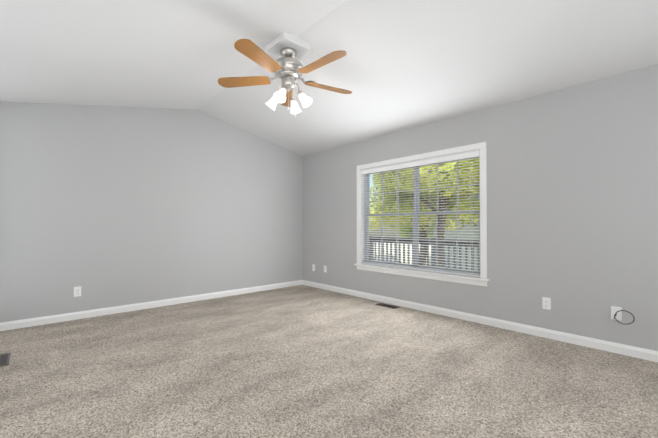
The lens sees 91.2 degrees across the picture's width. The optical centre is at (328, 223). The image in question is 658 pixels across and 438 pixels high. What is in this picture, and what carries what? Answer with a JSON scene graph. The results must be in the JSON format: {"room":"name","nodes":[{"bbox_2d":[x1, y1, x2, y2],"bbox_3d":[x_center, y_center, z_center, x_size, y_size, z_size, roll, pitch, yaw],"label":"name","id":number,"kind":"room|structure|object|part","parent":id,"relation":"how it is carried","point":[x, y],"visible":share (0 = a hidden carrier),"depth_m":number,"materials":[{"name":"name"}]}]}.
{"room":"empty living room","nodes":[
{"label":"empty living room","id":0,"kind":"room"},
{"bbox_2d":[0,102,302,322],"bbox_3d":[-2.105,-0.300,4.793,4.500,2.902,0.150,0,-1,-42],"label":"wall","id":1,"kind":"structure","parent":0,"point":[107,206],"depth_m":4.27,"materials":[{"name":"grey paint"}]},
{"bbox_2d":[74,286,80,296],"bbox_3d":[-3.007,0.814,3.854,0.072,0.118,0.009,0,-1,-42],"label":"electrical outlet","id":2,"kind":"object","parent":1,"relation":"attached to","point":[77,291],"visible":1,"depth_m":3.85,"materials":[{"name":"white plastic"}]},
{"bbox_2d":[0,280,303,330],"bbox_3d":[-2.050,1.106,4.722,4.140,0.088,0.014,0,-1,-42],"label":"baseboard","id":3,"kind":"structure","parent":1,"relation":"attached to","point":[10,325],"depth_m":4.22,"materials":[{"name":"white wood"}]},
{"bbox_2d":[0,285,657,437],"bbox_3d":[-0.066,1.193,2.547,4.500,0.120,6.200,0,-1,-42],"label":"floor","id":4,"kind":"structure","parent":0,"point":[301,361],"depth_m":2.37,"materials":[{"name":"carpet"}]},
{"bbox_2d":[0,353,10,366],"bbox_3d":[-2.719,1.130,2.658,0.125,0.007,0.330,0,-1,-42],"label":"floor air vent","id":5,"kind":"object","parent":4,"relation":"on","point":[4,359],"visible":1,"depth_m":2.68,"materials":[{"name":"grey metal"}]},
{"bbox_2d":[375,303,399,308],"bbox_3d":[0.812,1.145,4.486,0.125,0.007,0.330,0,-1,-42],"label":"floor air vent","id":6,"kind":"object","parent":4,"relation":"on","point":[387,305],"visible":0.98,"depth_m":4.49,"materials":[{"name":"brown metal"}]},
{"bbox_2d":[0,0,657,155],"bbox_3d":[-0.066,-1.550,2.569,4.540,0.618,6.200,0,-1,-42],"label":"ceiling","id":7,"kind":"structure","parent":0,"point":[401,65],"depth_m":2.85,"materials":[{"name":"white paint"}]},
{"bbox_2d":[218,32,351,116],"bbox_3d":[-0.342,-1.361,3.024,1.336,0.713,1.304,0,-1,-42],"label":"ceiling fan","id":8,"kind":"object","parent":7,"relation":"hanging from","point":[289,51],"visible":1,"depth_m":2.98,"materials":[{"name":"brown wood"}]},
{"label":"blade","id":9,"kind":"part","parent":8,"relation":"part of","materials":[{"name":"brown wood"}]},
{"bbox_3d":[-0.575,-1.371,2.650,0.152,0.006,0.515,-12,-6,25],"label":"blade","id":10,"kind":"part","parent":8,"relation":"part of","materials":[{"name":"brown wood"}]},
{"bbox_3d":[-0.464,-1.365,3.485,0.152,0.006,0.515,11,-2,-10],"label":"blade","id":11,"kind":"part","parent":8,"relation":"part of","materials":[{"name":"brown wood"}]},
{"bbox_3d":[-0.063,-1.371,2.744,0.515,0.006,0.152,0,10,44],"label":"blade","id":12,"kind":"part","parent":8,"relation":"part of","materials":[{"name":"brown wood"}]},
{"label":"blade","id":13,"kind":"part","parent":8,"relation":"part of","materials":[{"name":"brown wood"}]},
{"bbox_2d":[303,64,657,350],"bbox_3d":[1.540,-0.093,4.024,0.150,2.475,5.900,0,-1,-42],"label":"wall","id":14,"kind":"structure","parent":0,"point":[572,202],"depth_m":3.20,"materials":[{"name":"grey paint"}]},
{"bbox_2d":[354,142,489,286],"bbox_3d":[1.156,-0.101,4.411,0.195,1.638,2.036,0,-1,-42],"label":"window","id":15,"kind":"structure","parent":14,"relation":"in","point":[367,210],"depth_m":4.30,"materials":[{"name":"white plastic"}]},
{"bbox_2d":[361,150,479,276],"bbox_3d":[1.139,-0.108,4.395,0.079,1.462,1.818,0,-1,-42],"label":"window blinds","id":16,"kind":"object","parent":15,"relation":"attached to","point":[433,160],"visible":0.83,"depth_m":4.25,"materials":[{"name":"white plastic"}]},
{"bbox_2d":[304,280,657,361],"bbox_3d":[1.480,1.100,3.959,0.014,0.088,5.900,0,-1,-42],"label":"baseboard","id":17,"kind":"structure","parent":14,"relation":"attached to","point":[628,350],"depth_m":3.41,"materials":[{"name":"white wood"}]},
{"bbox_2d":[542,297,550,309],"bbox_3d":[2.167,0.796,3.212,0.009,0.118,0.072,0,-1,-42],"label":"electrical outlet","id":18,"kind":"object","parent":14,"relation":"attached to","point":[546,302],"visible":1,"depth_m":3.21,"materials":[{"name":"white plastic"}]},
{"bbox_2d":[611,306,634,323],"bbox_3d":[2.532,0.796,2.782,0.051,0.136,0.155,0,-1,-42],"label":"cord","id":19,"kind":"object","parent":14,"relation":"attached to","point":[616,313],"visible":1,"depth_m":2.81,"materials":[{"name":"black plastic"}]},
{"label":"outside","id":20,"kind":"structure","parent":0,"visible":0},
{"bbox_2d":[369,157,478,270],"bbox_3d":[15.336,-1.240,19.809,130.000,11.416,130.000,0,-1,-42],"label":"scenery","id":21,"kind":"structure","parent":20,"point":[474,217],"depth_m":13.59,"materials":[{"name":"green plant"}]}
]}

